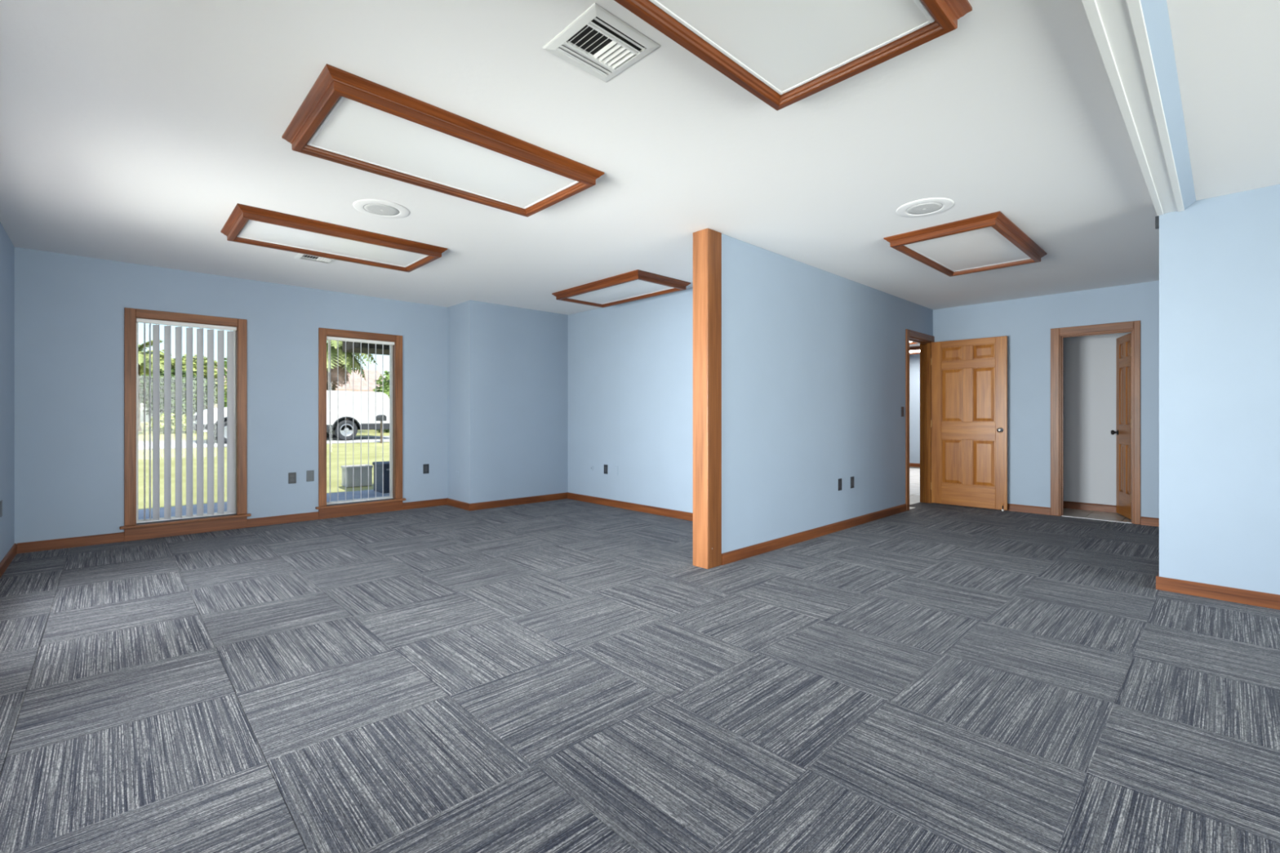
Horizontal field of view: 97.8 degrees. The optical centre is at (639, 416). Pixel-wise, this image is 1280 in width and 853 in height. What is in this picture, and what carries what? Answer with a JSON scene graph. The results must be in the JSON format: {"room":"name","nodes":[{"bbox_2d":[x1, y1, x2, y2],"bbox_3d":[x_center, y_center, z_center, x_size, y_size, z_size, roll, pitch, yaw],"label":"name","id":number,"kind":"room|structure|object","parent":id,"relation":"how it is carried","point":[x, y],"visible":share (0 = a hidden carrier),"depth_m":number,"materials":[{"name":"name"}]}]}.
{"room":"empty office","nodes":[
{"label":"empty office","id":0,"kind":"room"},
{"bbox_2d":[0,222,14,562],"bbox_3d":[-1.710,-0.125,0.893,0.150,2.440,9.650,0,0,-44],"label":"wall","id":1,"kind":"structure","parent":0,"point":[6,247],"depth_m":4.12,"materials":[{"name":"blue paint"}]},
{"bbox_2d":[0,499,2,517],"bbox_3d":[-4.445,0.643,3.888,0.007,0.114,0.070,0,0,-44],"label":"blank plate","id":2,"kind":"object","parent":1,"relation":"attached to","point":[1,501],"visible":1,"depth_m":3.87,"materials":[{"name":"grey plastic"}]},
{"bbox_2d":[0,543,17,577],"bbox_3d":[-1.651,1.054,0.949,0.014,0.082,9.650,0,0,-44],"label":"baseboard","id":3,"kind":"structure","parent":1,"relation":"attached to","point":[5,562],"depth_m":4.08,"materials":[{"name":"brown wood"}]},
{"bbox_2d":[14,247,447,544],"bbox_3d":[-3.732,-0.125,5.730,3.880,2.440,0.150,0,0,-44],"label":"wall","id":4,"kind":"structure","parent":0,"point":[69,308],"depth_m":5.02,"materials":[{"name":"blue paint"}]},
{"bbox_2d":[17,532,124,553],"bbox_3d":[-4.736,1.054,4.664,0.628,0.082,0.014,0,0,-44],"label":"baseboard","id":5,"kind":"structure","parent":4,"relation":"attached to","point":[56,544],"depth_m":4.65,"materials":[{"name":"brown wood"}]},
{"bbox_2d":[119,307,251,541],"bbox_3d":[-4.219,0.073,5.220,0.946,2.043,0.170,0,0,-44],"label":"window","id":6,"kind":"structure","parent":4,"relation":"in","point":[132,531],"depth_m":5.10,"materials":[{"name":"brown wood"}]},
{"bbox_2d":[136,318,236,521],"bbox_3d":[-4.215,0.037,5.216,0.726,1.811,0.089,0,0,-44],"label":"vertical blind","id":7,"kind":"object","parent":6,"relation":"attached to","point":[156,328],"visible":1,"depth_m":5.27,"materials":[{"name":"white plastic"}]},
{"bbox_2d":[247,511,319,527],"bbox_3d":[-3.637,1.054,5.707,0.629,0.082,0.014,0,0,-44],"label":"baseboard","id":8,"kind":"structure","parent":4,"relation":"attached to","point":[258,522],"depth_m":5.69,"materials":[{"name":"brown wood"}]},
{"bbox_2d":[288,472,296,484],"bbox_3d":[-3.586,0.639,5.760,0.070,0.114,0.008,0,0,-44],"label":"wall outlet","id":9,"kind":"object","parent":4,"relation":"attached to","point":[291,476],"visible":1,"depth_m":5.75,"materials":[{"name":"grey plastic"}]},
{"bbox_2d":[306,470,314,481],"bbox_3d":[-3.467,0.629,5.873,0.070,0.114,0.007,0,0,-44],"label":"blank plate","id":10,"kind":"object","parent":4,"relation":"attached to","point":[310,473],"visible":1,"depth_m":5.87,"materials":[{"name":"grey plastic"}]},
{"bbox_2d":[315,327,405,519],"bbox_3d":[-3.125,0.079,6.258,0.933,2.033,0.170,0,0,-44],"label":"window","id":11,"kind":"structure","parent":4,"relation":"in","point":[364,507],"depth_m":6.30,"materials":[{"name":"brown wood"}]},
{"bbox_2d":[326,336,394,502],"bbox_3d":[-3.122,0.042,6.255,0.713,1.801,0.086,0,0,-44],"label":"vertical blind","id":12,"kind":"object","parent":11,"relation":"attached to","point":[331,338],"visible":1,"depth_m":6.21,"materials":[{"name":"white plastic"}]},
{"bbox_2d":[402,497,447,510],"bbox_3d":[-2.577,1.054,6.714,0.550,0.082,0.014,0,0,-44],"label":"baseboard","id":13,"kind":"structure","parent":4,"relation":"attached to","point":[430,503],"depth_m":6.69,"materials":[{"name":"brown wood"}]},
{"bbox_2d":[422,463,429,473],"bbox_3d":[-2.574,0.635,6.721,0.070,0.114,0.008,0,0,-44],"label":"wall outlet","id":14,"kind":"object","parent":4,"relation":"attached to","point":[425,467],"visible":1,"depth_m":6.72,"materials":[{"name":"grey plastic"}]},
{"bbox_2d":[447,302,464,502],"bbox_3d":[-2.173,-0.125,6.797,0.150,2.440,0.450,0,0,-44],"label":"wall","id":15,"kind":"structure","parent":0,"point":[455,313],"depth_m":6.74,"materials":[{"name":"blue paint"}]},
{"bbox_2d":[456,471,458,481],"bbox_3d":[-2.193,0.723,6.705,0.007,0.114,0.070,0,0,-44],"label":"blank plate","id":16,"kind":"object","parent":15,"relation":"attached to","point":[457,473],"visible":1,"depth_m":6.70,"materials":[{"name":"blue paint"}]},
{"bbox_2d":[446,497,469,511],"bbox_3d":[-2.176,1.054,6.681,0.014,0.082,0.586,0,0,-44],"label":"baseboard","id":17,"kind":"structure","parent":15,"relation":"attached to","point":[464,505],"depth_m":6.66,"materials":[{"name":"brown wood"}]},
{"bbox_2d":[464,300,568,503],"bbox_3d":[-1.480,-0.125,7.041,1.490,2.440,0.150,0,0,-44],"label":"wall","id":18,"kind":"structure","parent":0,"point":[516,359],"depth_m":6.87,"materials":[{"name":"blue paint"}]},
{"bbox_2d":[469,492,568,511],"bbox_3d":[-1.465,1.054,6.942,1.404,0.082,0.014,0,0,-44],"label":"baseboard","id":19,"kind":"structure","parent":18,"relation":"attached to","point":[502,503],"depth_m":6.88,"materials":[{"name":"brown wood"}]},
{"bbox_2d":[568,287,693,512],"bbox_3d":[0.229,-0.125,6.250,0.100,2.440,3.350,0,0,-44],"label":"wall","id":20,"kind":"structure","parent":0,"point":[630,364],"depth_m":6.49,"materials":[{"name":"blue paint"}]},
{"bbox_2d":[604,464,607,474],"bbox_3d":[-0.422,0.653,6.856,0.008,0.114,0.070,0,0,-44],"label":"wall outlet","id":21,"kind":"object","parent":20,"relation":"attached to","point":[605,465],"visible":1,"depth_m":6.85,"materials":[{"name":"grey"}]},
{"bbox_2d":[613,465,617,475],"bbox_3d":[-0.290,0.655,6.719,0.007,0.114,0.070,0,0,-44],"label":"blank plate","id":22,"kind":"object","parent":20,"relation":"attached to","point":[615,468],"visible":1,"depth_m":6.71,"materials":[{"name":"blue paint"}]},
{"bbox_2d":[567,492,693,520],"bbox_3d":[0.192,1.054,6.206,0.014,0.082,3.336,0,0,-44],"label":"baseboard","id":23,"kind":"structure","parent":20,"relation":"attached to","point":[622,504],"depth_m":6.47,"materials":[{"name":"brown wood"}]},
{"bbox_2d":[0,466,1279,852],"bbox_3d":[3.040,1.165,5.370,13.495,0.140,10.219,0,0,-44],"label":"floor","id":24,"kind":"structure","parent":0,"point":[558,676],"depth_m":2.22,"materials":[{"name":"grey carpet"}]},
{"bbox_2d":[693,228,721,568],"bbox_3d":[0.491,-0.125,4.098,0.160,2.438,0.150,0,0,-44],"label":"wooden post","id":25,"kind":"object","parent":24,"relation":"on","point":[707,242],"visible":1,"depth_m":4.04,"materials":[{"name":"brown wood"}]},
{"bbox_2d":[0,0,1279,346],"bbox_3d":[3.148,-1.390,5.507,13.550,0.150,9.950,0,0,-44],"label":"ceiling","id":26,"kind":"structure","parent":0,"point":[132,131],"depth_m":2.74,"materials":[{"name":"white paint"}]},
{"bbox_2d":[293,253,337,264],"bbox_3d":[-2.736,-1.339,4.732,0.280,0.012,0.280,0,0,-44],"label":"ceiling vent","id":27,"kind":"object","parent":26,"relation":"in","point":[302,256],"visible":0.77,"depth_m":4.75,"materials":[{"name":"white metal"}]},
{"bbox_2d":[220,203,447,272],"bbox_3d":[-2.296,-1.310,4.270,1.380,0.070,0.735,0,0,-44],"label":"ceiling light","id":28,"kind":"object","parent":26,"relation":"attached to","point":[246,224],"visible":1,"depth_m":4.14,"materials":[{"name":"brown wood"}]},
{"bbox_2d":[240,220,426,266],"bbox_3d":[-2.296,-1.300,4.270,1.180,0.008,0.535,0,0,-44],"label":"diffuser","id":29,"kind":"object","parent":28,"relation":"attached to","point":[257,232],"depth_m":4.25,"materials":[{"name":"white plastic"}]},
{"bbox_2d":[352,199,409,218],"bbox_3d":[-1.676,-1.340,3.628,0.336,0.010,0.336,0,0,-44],"label":"ceiling speaker","id":30,"kind":"object","parent":26,"relation":"attached to","point":[374,207],"visible":1,"depth_m":3.60,"materials":[{"name":"white paint"}]},
{"bbox_2d":[364,204,399,215],"bbox_3d":[-1.676,-1.339,3.628,0.211,0.007,0.211,0,0,-44],"label":"grille","id":31,"kind":"object","parent":30,"relation":"attached to","point":[372,209],"depth_m":3.62,"materials":[{"name":"grey"}]},
{"bbox_2d":[281,63,604,217],"bbox_3d":[-0.958,-1.310,2.882,1.380,0.070,0.760,0,0,-44],"label":"ceiling light","id":32,"kind":"object","parent":26,"relation":"attached to","point":[345,118],"visible":1,"depth_m":2.71,"materials":[{"name":"brown wood"}]},
{"bbox_2d":[311,97,576,207],"bbox_3d":[-0.958,-1.300,2.882,1.180,0.008,0.560,0,0,-44],"label":"diffuser","id":33,"kind":"object","parent":32,"relation":"attached to","point":[353,130],"depth_m":2.80,"materials":[{"name":"white plastic"}]},
{"bbox_2d":[542,3,660,82],"bbox_3d":[-0.141,-1.339,2.032,0.304,0.012,0.304,0,0,-44],"label":"ceiling vent","id":34,"kind":"object","parent":26,"relation":"in","point":[597,42],"visible":1,"depth_m":2.01,"materials":[{"name":"white metal"}]},
{"bbox_2d":[551,269,690,307],"bbox_3d":[-0.227,-1.310,5.877,0.735,0.070,1.375,0,0,-44],"label":"ceiling light","id":35,"kind":"object","parent":26,"relation":"attached to","point":[636,285],"visible":1,"depth_m":5.73,"materials":[{"name":"brown wood"}]},
{"bbox_2d":[568,280,673,303],"bbox_3d":[-0.227,-1.300,5.877,0.535,0.008,1.175,0,0,-44],"label":"diffuser","id":36,"kind":"object","parent":35,"relation":"attached to","point":[637,289],"depth_m":5.90,"materials":[{"name":"white plastic"}]},
{"bbox_2d":[613,0,972,111],"bbox_3d":[0.334,-1.310,1.638,1.380,0.070,0.755,0,0,-44],"label":"ceiling light","id":37,"kind":"object","parent":26,"relation":"attached to","point":[784,53],"visible":1,"depth_m":1.89,"materials":[{"name":"brown wood"}]},
{"bbox_2d":[656,0,928,91],"bbox_3d":[0.334,-1.300,1.638,1.180,0.008,0.555,0,0,-44],"label":"diffuser","id":38,"kind":"object","parent":37,"relation":"attached to","point":[786,45],"depth_m":1.88,"materials":[{"name":"white plastic"}]},
{"bbox_2d":[909,346,919,354],"bbox_3d":[5.521,-1.310,11.104,0.800,0.070,1.400,0,0,-44],"label":"ceiling light","id":39,"kind":"object","parent":26,"relation":"attached to","point":[914,349],"visible":0.08,"depth_m":10.87,"materials":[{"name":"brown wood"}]},
{"bbox_2d":[909,350,919,352],"bbox_3d":[5.521,-1.300,11.104,0.600,0.008,1.200,0,0,-44],"label":"diffuser","id":40,"kind":"object","parent":39,"relation":"attached to","point":[912,351],"depth_m":11.18,"materials":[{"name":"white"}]},
{"bbox_2d":[895,197,954,217],"bbox_3d":[1.837,-1.340,3.606,0.336,0.010,0.336,0,0,-44],"label":"ceiling speaker","id":41,"kind":"object","parent":26,"relation":"attached to","point":[926,206],"visible":1,"depth_m":3.58,"materials":[{"name":"white paint"}]},
{"bbox_2d":[906,202,942,214],"bbox_3d":[1.837,-1.339,3.606,0.211,0.007,0.211,0,0,-44],"label":"grille","id":42,"kind":"object","parent":41,"relation":"attached to","point":[922,208],"depth_m":3.60,"materials":[{"name":"grey"}]},
{"bbox_2d":[883,211,1047,276],"bbox_3d":[2.600,-1.310,4.414,1.380,0.070,0.760,0,0,-44],"label":"ceiling light","id":43,"kind":"object","parent":26,"relation":"attached to","point":[991,241],"visible":1,"depth_m":4.26,"materials":[{"name":"brown wood"}]},
{"bbox_2d":[906,226,1029,271],"bbox_3d":[2.600,-1.300,4.414,1.180,0.008,0.560,0,0,-44],"label":"diffuser","id":44,"kind":"object","parent":43,"relation":"attached to","point":[984,248],"depth_m":4.40,"materials":[{"name":"white plastic"}]},
{"bbox_2d":[1080,0,1195,215],"bbox_3d":[1.392,-1.306,1.627,5.360,0.078,0.175,0,0,-44],"label":"beam","id":45,"kind":"structure","parent":26,"relation":"attached to","point":[1133,38],"depth_m":2.17,"materials":[{"name":"white paint"}]},
{"bbox_2d":[721,233,933,564],"bbox_3d":[2.104,-0.125,5.622,4.305,2.440,0.144,0,0,-44],"label":"wall","id":46,"kind":"structure","parent":0,"point":[813,358],"depth_m":4.92,"materials":[{"name":"blue paint"}]},
{"bbox_2d":[838,478,841,490],"bbox_3d":[1.923,0.658,5.364,0.070,0.114,0.008,0,0,-44],"label":"wall outlet","id":47,"kind":"object","parent":46,"relation":"attached to","point":[839,479],"visible":1,"depth_m":5.36,"materials":[{"name":"grey plastic"}]},
{"bbox_2d":[850,476,853,488],"bbox_3d":[2.108,0.658,5.540,0.070,0.114,0.008,0,0,-44],"label":"wall outlet","id":48,"kind":"object","parent":46,"relation":"attached to","point":[851,477],"visible":1,"depth_m":5.53,"materials":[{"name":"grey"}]},
{"bbox_2d":[901,406,903,417],"bbox_3d":[3.011,-0.050,6.392,0.070,0.114,0.016,0,0,-44],"label":"wall switch","id":49,"kind":"object","parent":46,"relation":"attached to","point":[902,407],"visible":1,"depth_m":6.39,"materials":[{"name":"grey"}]},
{"bbox_2d":[905,328,1007,511],"bbox_3d":[3.629,0.044,6.509,0.872,2.101,0.958,0,0,-44],"label":"door","id":50,"kind":"structure","parent":46,"relation":"in","point":[963,383],"depth_m":6.68,"materials":[{"name":"brown wood"}]},
{"bbox_2d":[909,353,919,463],"bbox_3d":[6.193,-0.125,11.777,0.100,2.440,4.750,0,0,-44],"label":"wall","id":51,"kind":"structure","parent":0,"point":[914,359],"depth_m":12.01,"materials":[{"name":"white paint"}]},
{"bbox_2d":[909,462,919,467],"bbox_3d":[6.151,1.054,11.737,0.014,0.082,4.550,0,0,-44],"label":"baseboard","id":52,"kind":"structure","parent":51,"relation":"attached to","point":[911,464],"depth_m":12.00,"materials":[{"name":"brown wood"}]},
{"bbox_2d":[933,280,1159,518],"bbox_3d":[4.523,-0.125,6.274,0.100,2.440,2.270,0,0,-44],"label":"wall","id":53,"kind":"structure","parent":0,"point":[1027,323],"depth_m":6.24,"materials":[{"name":"blue paint"}]},
{"bbox_2d":[936,502,1050,515],"bbox_3d":[4.130,1.054,6.605,0.014,0.082,1.188,0,0,-44],"label":"baseboard","id":54,"kind":"structure","parent":53,"relation":"attached to","point":[1011,507],"depth_m":6.32,"materials":[{"name":"brown wood"}]},
{"bbox_2d":[1050,320,1140,524],"bbox_3d":[5.032,0.065,6.128,0.673,2.059,0.742,0,0,-44],"label":"door","id":55,"kind":"structure","parent":53,"relation":"in","point":[1127,432],"depth_m":6.06,"materials":[{"name":"brown wood"}]},
{"bbox_2d":[1140,516,1159,526],"bbox_3d":[5.158,1.054,5.523,0.014,0.082,0.306,0,0,-44],"label":"baseboard","id":56,"kind":"structure","parent":53,"relation":"attached to","point":[1154,522],"depth_m":5.58,"materials":[{"name":"brown wood"}]},
{"bbox_2d":[1063,332,1131,505],"bbox_3d":[5.310,-0.125,6.491,0.100,2.440,1.700,0,0,-44],"label":"wall","id":57,"kind":"structure","parent":0,"point":[1089,361],"depth_m":6.50,"materials":[{"name":"grey paint"}]},
{"bbox_2d":[1063,501,1115,512],"bbox_3d":[5.269,1.054,6.451,0.014,0.082,1.500,0,0,-44],"label":"baseboard","id":58,"kind":"structure","parent":57,"relation":"attached to","point":[1068,504],"depth_m":6.48,"materials":[{"name":"brown wood"}]},
{"bbox_2d":[1159,211,1181,579],"bbox_3d":[4.309,-0.125,4.437,2.740,2.440,0.100,0,0,-44],"label":"wall","id":59,"kind":"structure","parent":0,"point":[1170,223],"depth_m":3.49,"materials":[{"name":"blue paint"}]},
{"bbox_2d":[1155,215,1159,229],"bbox_3d":[3.287,-1.230,3.547,0.028,0.074,0.018,0,0,-44],"label":"block","id":60,"kind":"object","parent":59,"relation":"attached to","point":[1157,218],"visible":1,"depth_m":3.54,"materials":[{"name":"grey"}]},
{"bbox_2d":[1181,184,1279,595],"bbox_3d":[4.488,-0.125,2.332,0.100,2.440,3.200,0,0,-44],"label":"wall","id":61,"kind":"structure","parent":0,"point":[1230,243],"depth_m":3.30,"materials":[{"name":"blue paint"}]},
{"bbox_2d":[1155,576,1279,609],"bbox_3d":[4.408,1.054,2.334,0.014,0.082,3.314,0,0,-44],"label":"baseboard","id":62,"kind":"structure","parent":61,"relation":"attached to","point":[1257,598],"depth_m":3.33,"materials":[{"name":"brown wood"}]},
{"label":"outside","id":63,"kind":"structure","parent":0,"visible":0},
{"bbox_2d":[137,422,389,509],"bbox_3d":[-23.651,0.930,39.426,140.000,0.570,70.250,0,0,-44],"label":"lawn","id":64,"kind":"structure","parent":63,"point":[357,446],"depth_m":12.46,"materials":[{"name":"green plant"}]},
{"bbox_2d":[137,340,172,431],"bbox_3d":[-21.190,-1.337,23.355,2.645,3.965,2.684,0,0,-44],"label":"palm tree","id":65,"kind":"object","parent":64,"relation":"on","point":[140,347],"visible":0.12,"depth_m":23.45,"materials":[{"name":"green plant"}]},
{"bbox_2d":[145,412,196,433],"bbox_3d":[-18.311,0.294,22.074,1.978,0.928,1.134,0,0,-44],"label":"bush","id":66,"kind":"object","parent":64,"relation":"on","point":[162,416],"visible":0.31,"depth_m":21.79,"materials":[{"name":"green plant"}]},
{"bbox_2d":[139,367,217,417],"bbox_3d":[-21.744,-0.828,26.225,3.260,3.052,2.636,0,0,-44],"label":"tree","id":67,"kind":"object","parent":64,"relation":"on","point":[173,372],"visible":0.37,"depth_m":25.76,"materials":[{"name":"green plant"}]},
{"bbox_2d":[137,349,226,404],"bbox_3d":[-25.235,-1.458,30.454,4.855,4.251,3.178,0,0,-44],"label":"tree","id":68,"kind":"object","parent":64,"relation":"on","point":[184,358],"visible":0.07,"depth_m":30.51,"materials":[{"name":"green plant"}]},
{"bbox_2d":[224,356,226,407],"bbox_3d":[-21.123,-1.579,31.006,3.831,4.493,2.861,0,0,-44],"label":"tree","id":69,"kind":"object","parent":64,"relation":"on","point":[225,358],"visible":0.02,"depth_m":29.76,"materials":[{"name":"green plant"}]},
{"bbox_2d":[183,366,389,413],"bbox_3d":[-27.361,-1.605,42.970,13.700,4.600,9.200,0,0,-44],"label":"house","id":70,"kind":"structure","parent":64,"relation":"on","point":[357,379],"depth_m":43.93,"materials":[{"name":"beige"}]},
{"bbox_2d":[326,339,377,391],"bbox_3d":[-12.685,-1.796,22.838,3.718,5.077,3.683,0,0,-9],"label":"palm tree","id":71,"kind":"object","parent":64,"relation":"on","point":[341,355],"visible":0.31,"depth_m":22.42,"materials":[{"name":"green plant"}]},
{"bbox_2d":[341,464,373,487],"bbox_3d":[-4.859,1.023,9.590,0.420,0.350,0.320,0,0,-44],"label":"planter","id":72,"kind":"object","parent":64,"relation":"on","point":[357,468],"visible":0.98,"depth_m":9.48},
{"bbox_2d":[373,370,389,398],"bbox_3d":[-12.370,-0.923,28.927,3.359,3.345,2.581,0,0,-44],"label":"leafy tree","id":73,"kind":"object","parent":64,"relation":"on","point":[386,386],"visible":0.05,"depth_m":28.06,"materials":[{"name":"green plant"}]},
{"bbox_2d":[376,414,386,443],"bbox_3d":[-8.697,0.434,18.771,0.200,0.960,0.440,0,0,-44],"label":"mailbox","id":74,"kind":"object","parent":64,"relation":"on","point":[380,417],"visible":0.92,"depth_m":18.72,"materials":[{"name":"white metal"}]},
{"bbox_2d":[373,429,389,432],"bbox_3d":[-11.034,0.324,25.102,1.850,0.984,1.202,0,0,-44],"label":"bush","id":75,"kind":"object","parent":64,"relation":"on","point":[379,430],"visible":0.05,"depth_m":24.60,"materials":[{"name":"green plant"}]},
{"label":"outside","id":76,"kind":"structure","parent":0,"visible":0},
{"bbox_2d":[342,341,389,355],"bbox_3d":[-1.627,-1.012,10.005,6.580,0.185,0.750,0,0,-44],"label":"porch roof","id":77,"kind":"structure","parent":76,"point":[357,346],"depth_m":7.75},
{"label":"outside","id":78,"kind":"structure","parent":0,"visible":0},
{"bbox_2d":[137,489,389,519],"bbox_3d":[-4.255,1.305,7.385,28.000,0.180,2.930,0,0,-44],"label":"patio slab","id":79,"kind":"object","parent":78,"point":[357,494],"depth_m":8.09,"materials":[{"name":"concrete"}]},
{"bbox_2d":[372,461,389,493],"bbox_3d":[-3.999,0.980,9.090,0.530,0.470,0.480,0,0,-44],"label":"storage box","id":80,"kind":"object","parent":79,"relation":"on","point":[386,464],"visible":0.39,"depth_m":8.82,"materials":[{"name":"blue"}]},
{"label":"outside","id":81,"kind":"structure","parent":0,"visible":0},
{"bbox_2d":[137,435,389,449],"bbox_3d":[-7.623,0.840,22.549,140.000,0.098,3.200,0,0,-44],"label":"road","id":82,"kind":"structure","parent":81,"point":[371,438],"depth_m":18.43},
{"bbox_2d":[192,390,389,443],"bbox_3d":[-11.727,-0.017,19.203,5.760,1.740,2.120,0,0,-44],"label":"van","id":83,"kind":"object","parent":82,"relation":"on","point":[341,394],"visible":0.48,"depth_m":19.60,"materials":[{"name":"white metal"}]},
{"bbox_2d":[192,415,196,421],"bbox_3d":[-13.842,0.063,17.367,0.075,0.180,0.950,0,0,-44],"label":"grille","id":84,"kind":"object","parent":83,"relation":"attached to","point":[194,417],"depth_m":17.08,"materials":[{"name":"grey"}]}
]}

